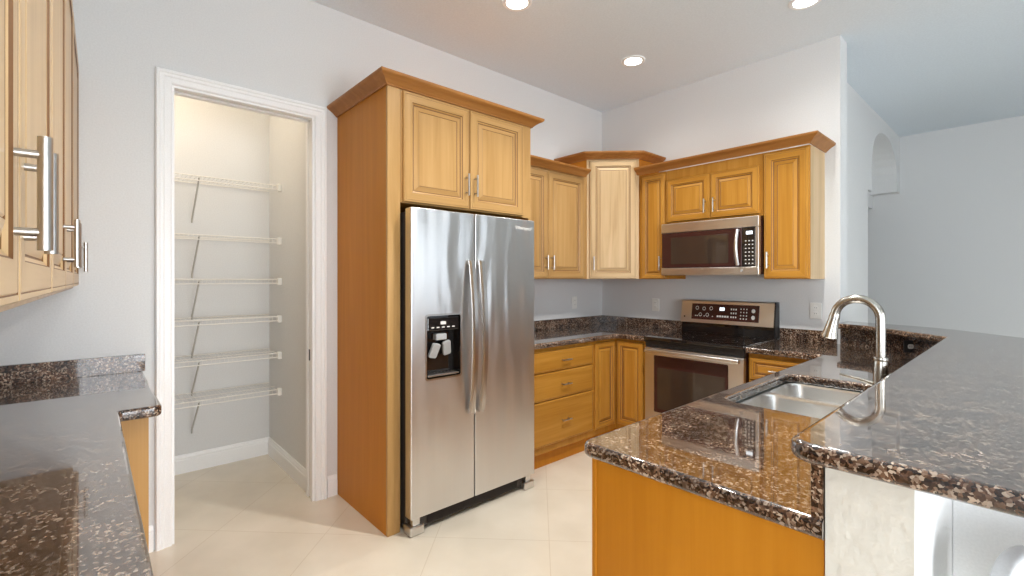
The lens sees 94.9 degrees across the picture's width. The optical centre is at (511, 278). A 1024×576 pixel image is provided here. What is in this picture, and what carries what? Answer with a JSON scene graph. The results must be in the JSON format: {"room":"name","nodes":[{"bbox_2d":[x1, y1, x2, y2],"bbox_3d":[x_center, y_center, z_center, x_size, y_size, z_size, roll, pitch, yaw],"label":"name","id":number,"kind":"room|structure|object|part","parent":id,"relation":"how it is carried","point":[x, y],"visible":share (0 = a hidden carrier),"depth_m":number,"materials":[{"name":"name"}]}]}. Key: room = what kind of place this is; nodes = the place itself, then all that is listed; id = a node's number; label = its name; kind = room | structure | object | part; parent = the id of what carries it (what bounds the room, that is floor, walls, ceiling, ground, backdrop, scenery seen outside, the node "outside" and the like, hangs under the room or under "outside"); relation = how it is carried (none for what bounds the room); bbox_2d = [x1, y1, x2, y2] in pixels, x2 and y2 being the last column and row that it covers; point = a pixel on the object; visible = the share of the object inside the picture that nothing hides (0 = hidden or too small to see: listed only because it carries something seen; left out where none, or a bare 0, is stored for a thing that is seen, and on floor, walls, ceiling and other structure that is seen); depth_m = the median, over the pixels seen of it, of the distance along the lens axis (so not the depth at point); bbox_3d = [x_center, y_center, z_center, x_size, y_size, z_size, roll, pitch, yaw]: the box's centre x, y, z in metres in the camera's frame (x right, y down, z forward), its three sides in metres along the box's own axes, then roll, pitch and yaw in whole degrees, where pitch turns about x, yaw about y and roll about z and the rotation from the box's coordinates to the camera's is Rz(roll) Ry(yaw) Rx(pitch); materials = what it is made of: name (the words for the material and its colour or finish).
{"room":"kitchen","nodes":[
{"label":"kitchen","id":0,"kind":"room"},
{"bbox_2d":[174,95,268,455],"bbox_3d":[-2.477,-0.170,3.253,1.638,3.080,0.100,0,0,-42],"label":"wall","id":1,"kind":"structure","parent":0,"point":[211,139],"depth_m":3.47,"materials":[{"name":"paint"}]},
{"bbox_2d":[174,382,281,432],"bbox_3d":[-2.326,0.950,3.100,1.418,0.297,0.322,0,0,-42],"label":"wire shelf","id":2,"kind":"object","parent":1,"relation":"attached to","point":[279,390],"visible":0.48,"depth_m":3.31,"materials":[{"name":"metal"}]},
{"bbox_2d":[174,348,281,395],"bbox_3d":[-2.326,0.683,3.100,1.418,0.297,0.322,0,0,-42],"label":"wire shelf","id":3,"kind":"object","parent":1,"relation":"attached to","point":[279,354],"visible":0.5,"depth_m":3.31,"materials":[{"name":"metal"}]},
{"bbox_2d":[174,314,281,357],"bbox_3d":[-2.326,0.415,3.100,1.418,0.297,0.322,0,0,-42],"label":"wire shelf","id":4,"kind":"object","parent":1,"relation":"attached to","point":[279,317],"visible":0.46,"depth_m":3.30,"materials":[{"name":"metal"}]},
{"bbox_2d":[174,233,281,277],"bbox_3d":[-2.326,-0.156,3.100,1.418,0.297,0.322,0,0,-42],"label":"wire shelf","id":5,"kind":"object","parent":1,"relation":"attached to","point":[279,240],"visible":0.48,"depth_m":3.30,"materials":[{"name":"metal"}]},
{"bbox_2d":[174,172,281,222],"bbox_3d":[-2.326,-0.548,3.100,1.418,0.297,0.322,0,0,-42],"label":"wire shelf","id":6,"kind":"object","parent":1,"relation":"attached to","point":[279,186],"visible":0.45,"depth_m":3.30,"materials":[{"name":"white metal"}]},
{"bbox_2d":[174,278,281,319],"bbox_3d":[-2.326,0.140,3.100,1.418,0.297,0.322,0,0,-42],"label":"wire shelf","id":7,"kind":"object","parent":1,"relation":"attached to","point":[279,280],"visible":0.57,"depth_m":3.25,"materials":[{"name":"metal"}]},
{"bbox_2d":[174,437,305,490],"bbox_3d":[-2.132,1.305,2.877,1.428,0.130,0.920,0,0,-42],"label":"baseboard","id":8,"kind":"structure","parent":1,"relation":"attached to","point":[185,463],"depth_m":3.43,"materials":[{"name":"white paint"}]},
{"bbox_2d":[269,115,305,468],"bbox_3d":[-1.560,-0.170,3.383,0.100,3.080,0.930,0,0,-42],"label":"wall","id":9,"kind":"structure","parent":0,"point":[287,138],"depth_m":3.36,"materials":[{"name":"paint"}]},
{"bbox_2d":[0,0,601,549],"bbox_3d":[-1.796,-0.170,2.466,7.200,3.080,0.120,0,0,-42],"label":"wall","id":10,"kind":"structure","parent":0,"point":[307,51],"depth_m":2.41,"materials":[{"name":"paint"}]},
{"bbox_2d":[0,353,144,385],"bbox_3d":[-1.184,0.414,1.147,0.637,0.084,2.659,0,0,-42],"label":"backsplash","id":11,"kind":"structure","parent":10,"relation":"attached to","point":[75,368],"depth_m":2.15,"materials":[{"name":"brown stone"}]},
{"bbox_2d":[65,12,87,290],"bbox_3d":[-1.929,-0.473,1.844,0.388,1.030,0.618,0,0,-41],"label":"upper cabinet","id":12,"kind":"object","parent":10,"relation":"attached to","point":[75,54],"visible":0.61,"depth_m":1.95,"materials":[{"name":"brown wood"}]},
{"bbox_3d":[-1.806,-0.477,1.934,0.020,1.014,0.582,0,0,-41],"label":"door","id":13,"kind":"part","parent":12,"relation":"part of","materials":[{"name":"brown wood"}]},
{"bbox_3d":[-1.936,-0.099,2.120,0.034,0.132,0.014,0,0,-41],"label":"handle","id":14,"kind":"part","parent":12,"relation":"part of","materials":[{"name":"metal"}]},
{"bbox_2d":[149,525,152,552],"bbox_3d":[-1.823,1.305,2.351,0.046,0.130,0.015,0,0,-42],"label":"baseboard","id":15,"kind":"structure","parent":10,"relation":"attached to","point":[150,526],"depth_m":2.36,"materials":[{"name":"white paint"}]},
{"bbox_2d":[155,66,326,551],"bbox_3d":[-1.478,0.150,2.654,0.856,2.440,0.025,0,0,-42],"label":"trim","id":16,"kind":"structure","parent":10,"relation":"attached to","point":[164,78],"depth_m":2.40,"materials":[{"name":"white paint"}]},
{"bbox_2d":[309,122,309,495],"bbox_3d":[-1.265,0.188,2.944,0.010,2.340,0.034,0,0,-42],"label":"door","id":17,"kind":"structure","parent":10,"relation":"in","point":[309,122],"depth_m":2.94,"materials":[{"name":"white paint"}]},
{"bbox_2d":[327,474,337,497],"bbox_3d":[-1.135,1.305,2.968,0.061,0.130,0.015,0,0,-42],"label":"baseboard","id":18,"kind":"structure","parent":10,"relation":"attached to","point":[332,482],"depth_m":2.96,"materials":[{"name":"white paint"}]},
{"bbox_2d":[530,155,590,278],"bbox_3d":[0.195,-0.471,3.892,1.021,0.943,0.417,0,0,-42],"label":"upper cabinet","id":19,"kind":"object","parent":10,"relation":"attached to","point":[557,189],"visible":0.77,"depth_m":3.86,"materials":[{"name":"brown wood"}]},
{"bbox_3d":[0.102,-0.441,3.631,0.494,0.869,0.020,0,0,-42],"label":"door","id":20,"kind":"part","parent":19,"relation":"part of","materials":[{"name":"brown wood"}]},
{"bbox_3d":[0.296,-0.914,3.746,0.976,0.058,0.066,0,0,-42],"label":"crown","id":21,"kind":"part","parent":19,"relation":"part of","materials":[{"name":"brown wood"}]},
{"bbox_3d":[0.455,-0.441,3.948,0.446,0.869,0.020,0,0,-42],"label":"door","id":22,"kind":"part","parent":19,"relation":"part of","materials":[{"name":"brown wood"}]},
{"bbox_2d":[572,296,576,308],"bbox_3d":[0.602,0.227,4.530,0.072,0.116,0.010,0,0,-42],"label":"wall outlet","id":23,"kind":"object","parent":10,"relation":"attached to","point":[574,299],"visible":1,"depth_m":4.53,"materials":[{"name":"white plastic"}]},
{"bbox_2d":[534,315,681,330],"bbox_3d":[0.605,0.413,3.927,1.670,0.086,0.911,0,0,-42],"label":"backsplash","id":24,"kind":"structure","parent":10,"relation":"attached to","point":[599,319],"depth_m":4.44,"materials":[{"name":"brown stone"}]},
{"bbox_2d":[149,451,591,575],"bbox_3d":[1.320,1.420,1.688,10.800,0.100,7.600,0,0,-42],"label":"floor","id":25,"kind":"structure","parent":0,"point":[247,517],"depth_m":2.51,"materials":[{"name":"beige tile"}]},
{"bbox_2d":[121,418,148,551],"bbox_3d":[-1.202,0.934,1.135,0.589,0.872,2.646,0,0,-42],"label":"base cabinet","id":26,"kind":"object","parent":25,"relation":"on","point":[135,432],"visible":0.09,"depth_m":1.69,"materials":[{"name":"brown wood"}]},
{"bbox_2d":[0,353,161,575],"bbox_3d":[-1.184,0.434,1.147,0.637,0.124,2.659,0,0,-42],"label":"countertop","id":27,"kind":"structure","parent":26,"relation":"on","point":[69,506],"depth_m":1.12,"materials":[{"name":"brown stone"}]},
{"bbox_2d":[327,66,544,536],"bbox_3d":[-0.471,0.142,3.072,1.190,2.456,0.746,0,0,-42],"label":"tall cabinet","id":28,"kind":"object","parent":25,"relation":"on","point":[404,140],"visible":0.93,"depth_m":2.69,"materials":[{"name":"brown wood"}]},
{"bbox_3d":[-0.886,0.170,2.757,0.020,2.400,0.658,0,0,-42],"label":"panel","id":29,"kind":"part","parent":28,"relation":"part of","materials":[{"name":"brown wood"}]},
{"bbox_3d":[-0.425,-0.719,2.688,0.442,0.598,0.020,0,0,-42],"label":"door","id":30,"kind":"part","parent":28,"relation":"part of","materials":[{"name":"brown wood"}]},
{"bbox_3d":[-0.471,-1.057,3.072,1.190,0.058,0.746,0,0,-42],"label":"crown","id":31,"kind":"part","parent":28,"relation":"part of","materials":[{"name":"brown wood"}]},
{"bbox_3d":[-0.264,-0.560,2.796,0.012,0.130,0.040,0,0,-42],"label":"handle","id":32,"kind":"part","parent":28,"relation":"part of","materials":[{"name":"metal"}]},
{"bbox_3d":[-0.216,-0.560,2.839,0.012,0.130,0.040,0,0,-42],"label":"handle","id":33,"kind":"part","parent":28,"relation":"part of","materials":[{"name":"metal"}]},
{"bbox_3d":[-0.093,-0.719,2.986,0.438,0.598,0.020,0,0,-42],"label":"door","id":34,"kind":"part","parent":28,"relation":"part of","materials":[{"name":"brown wood"}]},
{"bbox_3d":[-0.128,0.170,3.424,0.076,2.400,0.678,0,0,-42],"label":"panel","id":35,"kind":"part","parent":28,"relation":"part of","materials":[{"name":"brown wood"}]},
{"bbox_2d":[400,207,533,536],"bbox_3d":[-0.422,0.493,3.039,0.915,1.750,0.822,0,0,-42],"label":"refrigerator","id":36,"kind":"object","parent":25,"relation":"on","point":[467,280],"visible":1,"depth_m":2.69,"materials":[{"name":"silver metal"}]},
{"bbox_3d":[-0.398,0.448,2.641,0.420,1.660,0.063,0,0,-42],"label":"door","id":37,"kind":"part","parent":36,"relation":"part of","materials":[{"name":"silver metal"}]},
{"bbox_3d":[-0.405,0.322,2.635,0.070,0.036,0.042,0,0,-42],"label":"spout","id":38,"kind":"part","parent":36,"relation":"part of","materials":[{"name":"grey plastic"}]},
{"bbox_2d":[431,321,454,327],"bbox_3d":[-0.382,0.253,2.615,0.154,0.035,0.001,0,0,-42],"label":"print","id":39,"kind":"object","parent":36,"relation":"attached to","point":[434,324],"depth_m":2.61},
{"bbox_3d":[-0.223,0.336,2.711,0.038,0.892,0.068,0,0,-42],"label":"handle","id":40,"kind":"part","parent":36,"relation":"part of","materials":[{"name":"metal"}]},
{"bbox_3d":[-0.169,0.336,2.759,0.038,0.892,0.068,0,0,-42],"label":"handle","id":41,"kind":"part","parent":36,"relation":"part of","materials":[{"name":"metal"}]},
{"bbox_3d":[-0.055,0.448,2.949,0.489,1.660,0.063,0,0,-42],"label":"door","id":42,"kind":"part","parent":36,"relation":"part of","materials":[{"name":"silver metal"}]},
{"bbox_2d":[534,342,592,469],"bbox_3d":[0.195,0.934,3.729,0.722,0.872,0.653,0,0,-42],"label":"base cabinet","id":43,"kind":"object","parent":25,"relation":"on","point":[563,375],"visible":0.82,"depth_m":3.50,"materials":[{"name":"brown wood"}]},
{"bbox_3d":[0.390,1.045,3.523,0.678,0.320,0.020,0,0,-42],"label":"drawer","id":44,"kind":"part","parent":43,"relation":"part of","materials":[{"name":"brown wood"}]},
{"bbox_3d":[0.390,0.780,3.523,0.678,0.196,0.020,0,0,-42],"label":"drawer","id":45,"kind":"part","parent":43,"relation":"part of","materials":[{"name":"brown wood"}]},
{"bbox_3d":[0.390,0.600,3.523,0.678,0.150,0.020,0,0,-42],"label":"drawer","id":46,"kind":"part","parent":43,"relation":"part of","materials":[{"name":"brown wood"}]},
{"bbox_2d":[589,338,645,438],"bbox_3d":[0.888,0.934,4.180,0.906,0.872,0.906,0,0,-42],"label":"base cabinet","id":47,"kind":"object","parent":25,"relation":"on","point":[618,389],"visible":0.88,"depth_m":3.86,"materials":[{"name":"brown wood"}]},
{"bbox_3d":[0.762,0.865,3.863,0.262,0.695,0.020,0,0,-42],"label":"door","id":48,"kind":"part","parent":47,"relation":"part of","materials":[{"name":"brown wood"}]},
{"bbox_2d":[534,315,681,349],"bbox_3d":[0.605,0.433,3.927,1.670,0.126,0.911,0,0,-42],"label":"countertop","id":49,"kind":"structure","parent":47,"relation":"on","point":[549,333],"depth_m":4.19,"materials":[{"name":"brown stone"}]},
{"bbox_3d":[0.969,0.865,3.863,0.020,0.695,0.250,0,0,-42],"label":"door","id":50,"kind":"part","parent":47,"relation":"part of","materials":[{"name":"brown wood"}]},
{"bbox_2d":[592,458,824,575],"bbox_3d":[1.214,0.934,1.865,2.212,0.872,0.612,0,0,-42],"label":"base cabinet","id":51,"kind":"object","parent":25,"relation":"on","point":[642,526],"visible":0.14,"depth_m":1.12,"materials":[{"name":"brown wood"}]},
{"bbox_2d":[585,328,937,540],"bbox_3d":[1.314,0.418,2.231,2.885,0.155,1.028,0,0,-42],"label":"countertop","id":52,"kind":"structure","parent":51,"relation":"on","point":[717,448],"depth_m":1.33,"materials":[{"name":"brown stone"}]},
{"bbox_2d":[737,383,860,418],"bbox_3d":[1.188,0.585,1.888,0.750,0.176,0.393,0,0,-42],"label":"sink","id":53,"kind":"object","parent":52,"relation":"in","point":[809,400],"visible":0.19,"depth_m":2.02,"materials":[{"name":"metal"}]},
{"bbox_3d":[1.070,0.585,1.782,0.394,0.176,0.355,0,0,-42],"label":"bowl","id":54,"kind":"part","parent":53,"relation":"part of","materials":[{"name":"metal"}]},
{"bbox_3d":[1.344,0.585,2.027,0.294,0.176,0.355,0,0,-42],"label":"bowl","id":55,"kind":"part","parent":53,"relation":"part of","materials":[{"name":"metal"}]},
{"bbox_2d":[821,295,888,385],"bbox_3d":[1.281,0.257,1.759,0.058,0.397,0.216,0,0,-42],"label":"faucet","id":56,"kind":"object","parent":52,"relation":"on","point":[830,331],"visible":0.84,"depth_m":1.71,"materials":[{"name":"silver metal"}]},
{"bbox_3d":[1.286,0.375,1.753,0.020,0.036,0.111,0,0,-42],"label":"lever","id":57,"kind":"part","parent":56,"relation":"part of","materials":[{"name":"silver metal"}]},
{"bbox_3d":[1.287,0.172,1.752,0.031,0.227,0.170,0,0,-42],"label":"spout","id":58,"kind":"part","parent":56,"relation":"part of","materials":[{"name":"silver metal"}]},
{"bbox_2d":[644,299,778,418],"bbox_3d":[1.516,0.767,3.617,0.708,1.182,0.760,0,0,-42],"label":"range","id":59,"kind":"object","parent":25,"relation":"on","point":[708,357],"visible":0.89,"depth_m":3.56,"materials":[{"name":"silver metal"}]},
{"bbox_3d":[1.289,0.806,3.427,0.004,0.437,0.568,0,0,-42],"label":"door glass","id":60,"kind":"part","parent":59,"relation":"part of","materials":[{"name":"black glass"}]},
{"bbox_3d":[1.282,0.552,3.395,0.062,0.029,0.716,0,0,-42],"label":"handle","id":61,"kind":"part","parent":59,"relation":"part of","materials":[{"name":"silver metal"}]},
{"bbox_3d":[1.312,0.834,3.434,0.039,0.603,0.754,0,0,-42],"label":"oven door","id":62,"kind":"part","parent":59,"relation":"part of","materials":[{"name":"silver metal"}]},
{"bbox_2d":[644,331,776,349],"bbox_3d":[1.518,0.462,3.619,0.617,0.024,0.760,0,0,-42],"label":"cooktop","id":63,"kind":"object","parent":59,"relation":"in","point":[713,340],"depth_m":3.55,"materials":[{"name":"black glass"}]},
{"bbox_3d":[1.717,0.272,3.811,0.023,0.130,0.542,0,0,-42],"label":"control panel","id":64,"kind":"part","parent":59,"relation":"part of","materials":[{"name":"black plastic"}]},
{"bbox_2d":[749,353,808,381],"bbox_3d":[1.927,0.934,3.215,0.658,0.872,0.378,0,0,-42],"label":"base cabinet","id":65,"kind":"object","parent":25,"relation":"on","point":[760,366],"visible":0.19,"depth_m":3.08,"materials":[{"name":"brown wood"}]},
{"bbox_3d":[1.718,0.598,3.026,0.020,0.145,0.356,0,0,-42],"label":"drawer","id":66,"kind":"part","parent":65,"relation":"part of","materials":[{"name":"brown wood"}]},
{"bbox_2d":[989,545,1023,575],"bbox_3d":[1.083,0.938,0.710,0.400,0.866,0.396,0,0,0],"label":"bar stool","id":67,"kind":"object","parent":25,"relation":"on","point":[1010,562],"visible":1,"depth_m":0.87,"materials":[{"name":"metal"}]},
{"bbox_2d":[310,0,1023,136],"bbox_3d":[1.320,-1.760,1.688,10.800,0.100,7.600,0,0,-42],"label":"ceiling","id":68,"kind":"structure","parent":0,"point":[923,66],"depth_m":3.37,"materials":[{"name":"paint"}]},
{"bbox_2d":[502,0,531,10],"bbox_3d":[0.031,-1.704,2.902,0.184,0.012,0.184,0,0,-42],"label":"recessed light","id":69,"kind":"object","parent":68,"relation":"in","point":[512,5],"visible":1,"depth_m":2.91,"materials":[{"name":"white paint"}]},
{"bbox_2d":[621,55,644,66],"bbox_3d":[0.949,-1.704,3.682,0.184,0.012,0.184,0,0,-42],"label":"recessed light","id":70,"kind":"object","parent":68,"relation":"in","point":[634,60],"visible":1,"depth_m":3.67,"materials":[{"name":"white paint"}]},
{"bbox_2d":[788,0,820,9],"bbox_3d":[1.803,-1.704,2.887,0.184,0.012,0.184,0,0,-42],"label":"recessed light","id":71,"kind":"object","parent":68,"relation":"in","point":[793,4],"visible":1,"depth_m":2.91,"materials":[{"name":"white paint"}]},
{"bbox_2d":[602,35,846,343],"bbox_3d":[1.637,-0.170,4.163,0.177,3.080,2.180,0,0,-42],"label":"wall","id":72,"kind":"structure","parent":0,"point":[801,90],"depth_m":3.73,"materials":[{"name":"paint"}]},
{"bbox_2d":[554,150,665,278],"bbox_3d":[0.896,-0.554,4.317,0.720,1.108,0.720,0,0,-42],"label":"upper cabinet","id":73,"kind":"object","parent":72,"relation":"attached to","point":[612,183],"visible":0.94,"depth_m":4.12,"materials":[{"name":"brown wood"}]},
{"bbox_3d":[0.890,-1.079,4.214,1.019,0.058,0.300,0,0,3],"label":"crown","id":74,"kind":"part","parent":73,"relation":"part of","materials":[{"name":"brown wood"}]},
{"bbox_3d":[0.885,-0.523,4.122,0.403,1.034,0.020,0,0,3],"label":"door","id":75,"kind":"part","parent":73,"relation":"part of","materials":[{"name":"brown wood"}]},
{"bbox_2d":[652,299,658,310],"bbox_3d":[1.332,0.240,4.362,0.010,0.116,0.072,0,0,-42],"label":"wall outlet","id":76,"kind":"object","parent":72,"relation":"attached to","point":[655,302],"visible":1,"depth_m":4.36,"materials":[{"name":"white plastic"}]},
{"bbox_2d":[640,171,685,278],"bbox_3d":[1.305,-0.450,4.110,0.388,0.900,0.250,0,0,-42],"label":"upper cabinet","id":77,"kind":"object","parent":72,"relation":"attached to","point":[652,186],"visible":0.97,"depth_m":4.01,"materials":[{"name":"brown wood"}]},
{"bbox_3d":[1.204,-0.442,4.004,0.020,0.872,0.214,0,0,-42],"label":"door","id":78,"kind":"part","parent":77,"relation":"part of","materials":[{"name":"brown wood"}]},
{"bbox_3d":[1.235,-0.133,3.928,0.040,0.115,0.012,0,0,-42],"label":"handle","id":79,"kind":"part","parent":77,"relation":"part of","materials":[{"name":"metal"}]},
{"bbox_2d":[666,153,763,223],"bbox_3d":[1.644,-0.676,3.732,0.388,0.448,0.762,0,0,-42],"label":"upper cabinet","id":80,"kind":"object","parent":72,"relation":"attached to","point":[731,188],"visible":0.92,"depth_m":3.59,"materials":[{"name":"brown wood"}]},
{"bbox_3d":[1.410,-0.644,3.774,0.020,0.348,0.367,0,0,-42],"label":"door","id":81,"kind":"part","parent":80,"relation":"part of","materials":[{"name":"brown wood"}]},
{"bbox_2d":[661,215,763,274],"bbox_3d":[1.613,-0.239,3.704,0.463,0.419,0.758,0,0,-42],"label":"microwave","id":82,"kind":"object","parent":80,"relation":"attached to","point":[728,246],"visible":0.96,"depth_m":3.53,"materials":[{"name":"silver metal"}]},
{"bbox_3d":[1.458,-0.230,3.641,0.034,0.280,0.638,0,0,-42],"label":"door","id":83,"kind":"part","parent":82,"relation":"part of","materials":[{"name":"black glass"}]},
{"bbox_3d":[1.622,-0.230,3.392,0.059,0.264,0.024,0,0,-42],"label":"handle","id":84,"kind":"part","parent":82,"relation":"part of","materials":[{"name":"silver metal"}]},
{"bbox_3d":[1.703,-0.230,3.367,0.035,0.280,0.090,0,0,-42],"label":"control panel","id":85,"kind":"part","parent":82,"relation":"part of","materials":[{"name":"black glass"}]},
{"bbox_2d":[634,130,835,175],"bbox_3d":[1.666,-0.930,3.684,0.416,0.058,1.378,0,0,-42],"label":"crown molding","id":86,"kind":"structure","parent":80,"relation":"on","point":[817,139],"depth_m":3.39,"materials":[{"name":"brown wood"}]},
{"bbox_3d":[1.655,-0.644,3.501,0.020,0.348,0.355,0,0,-42],"label":"door","id":87,"kind":"part","parent":80,"relation":"part of","materials":[{"name":"brown wood"}]},
{"bbox_2d":[764,144,824,278],"bbox_3d":[1.996,-0.450,3.340,0.388,0.900,0.289,0,0,-42],"label":"upper cabinet","id":88,"kind":"object","parent":72,"relation":"attached to","point":[794,178],"visible":1,"depth_m":3.23,"materials":[{"name":"brown wood"}]},
{"bbox_3d":[1.794,-0.133,3.304,0.040,0.115,0.012,0,0,-42],"label":"handle","id":89,"kind":"part","parent":88,"relation":"part of","materials":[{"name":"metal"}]},
{"bbox_2d":[780,328,837,343],"bbox_3d":[2.158,0.413,3.432,0.020,0.086,0.367,0,0,-42],"label":"backsplash","id":90,"kind":"structure","parent":72,"relation":"attached to","point":[785,333],"depth_m":3.44,"materials":[{"name":"brown stone"}]},
{"bbox_2d":[810,303,821,318],"bbox_3d":[2.196,0.230,3.399,0.010,0.116,0.072,0,0,-42],"label":"wall outlet","id":91,"kind":"object","parent":72,"relation":"attached to","point":[815,308],"visible":1,"depth_m":3.39,"materials":[{"name":"white plastic"}]},
{"bbox_2d":[847,83,899,322],"bbox_3d":[3.392,-0.170,4.716,3.172,3.080,0.300,0,0,-42],"label":"wall","id":92,"kind":"structure","parent":0,"point":[873,148],"depth_m":4.47,"materials":[{"name":"paint"}]},
{"bbox_2d":[825,467,951,575],"bbox_3d":[1.762,0.856,1.955,0.670,1.029,3.143,0,0,35],"label":"wall","id":93,"kind":"structure","parent":0,"point":[873,527],"depth_m":0.85,"materials":[{"name":"paint"}]},
{"bbox_2d":[903,340,913,352],"bbox_3d":[2.392,0.402,2.797,0.116,0.072,0.010,0,0,3],"label":"wall outlet","id":94,"kind":"object","parent":93,"relation":"attached to","point":[908,346],"visible":0.64,"depth_m":2.80,"materials":[{"name":"black plastic"}]},
{"bbox_2d":[952,500,1023,575],"bbox_3d":[1.169,0.591,1.108,0.090,0.500,0.185,0,0,-42],"label":"corbel","id":95,"kind":"object","parent":93,"relation":"attached to","point":[980,535],"visible":0.24,"depth_m":1.11,"materials":[{"name":"white paint"}]},
{"bbox_2d":[791,321,1023,517],"bbox_3d":[1.642,0.322,1.951,3.100,0.037,1.102,0,0,-42],"label":"countertop","id":96,"kind":"structure","parent":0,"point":[948,423],"depth_m":0.96,"materials":[{"name":"brown stone"}]},
{"bbox_2d":[868,115,1023,337],"bbox_3d":[5.672,-0.170,4.639,0.120,3.080,6.020,0,0,-42],"label":"wall","id":97,"kind":"structure","parent":0,"point":[946,251],"depth_m":5.30,"materials":[{"name":"paint"}]},
{"bbox_3d":[-1.447,-0.170,0.871,0.120,3.080,2.720,0,0,-42],"label":"wall","id":98,"kind":"structure","parent":0,"visible":0},
{"bbox_2d":[0,0,58,311],"bbox_3d":[-0.712,-0.473,0.456,0.388,1.030,1.025,0,0,-41],"label":"upper cabinet","id":99,"kind":"object","parent":98,"relation":"attached to","point":[29,164],"visible":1,"depth_m":0.56,"materials":[{"name":"brown wood"}]},
{"bbox_3d":[-0.433,-0.477,0.368,0.020,1.014,0.507,0,0,-41],"label":"door","id":100,"kind":"part","parent":99,"relation":"part of","materials":[{"name":"brown wood"}]},
{"bbox_3d":[-0.768,-0.477,0.750,0.020,1.014,0.500,0,0,-41],"label":"door","id":101,"kind":"part","parent":99,"relation":"part of","materials":[{"name":"brown wood"}]},
{"bbox_3d":[-0.551,-0.099,0.541,0.034,0.132,0.014,0,0,-41],"label":"handle","id":102,"kind":"part","parent":99,"relation":"part of","materials":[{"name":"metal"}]},
{"bbox_3d":[-0.614,-0.099,0.612,0.034,0.132,0.014,0,0,-41],"label":"handle","id":103,"kind":"part","parent":99,"relation":"part of","materials":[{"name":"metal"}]},
{"bbox_2d":[38,0,81,299],"bbox_3d":[-1.388,-0.473,1.226,0.388,1.030,1.022,0,0,-41],"label":"upper cabinet","id":104,"kind":"object","parent":98,"relation":"attached to","point":[61,10],"visible":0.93,"depth_m":1.29,"materials":[{"name":"brown wood"}]},
{"bbox_3d":[-1.106,-0.477,1.135,0.020,1.014,0.505,0,0,-41],"label":"door","id":105,"kind":"part","parent":104,"relation":"part of","materials":[{"name":"brown wood"}]},
{"bbox_3d":[-1.441,-0.477,1.518,0.020,1.014,0.502,0,0,-41],"label":"door","id":106,"kind":"part","parent":104,"relation":"part of","materials":[{"name":"brown wood"}]},
{"bbox_3d":[-1.217,-0.099,1.300,0.034,0.132,0.014,0,0,-41],"label":"handle","id":107,"kind":"part","parent":104,"relation":"part of","materials":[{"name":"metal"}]},
{"bbox_3d":[-1.293,-0.099,1.387,0.034,0.132,0.014,0,0,-41],"label":"handle","id":108,"kind":"part","parent":104,"relation":"part of","materials":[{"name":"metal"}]}
]}

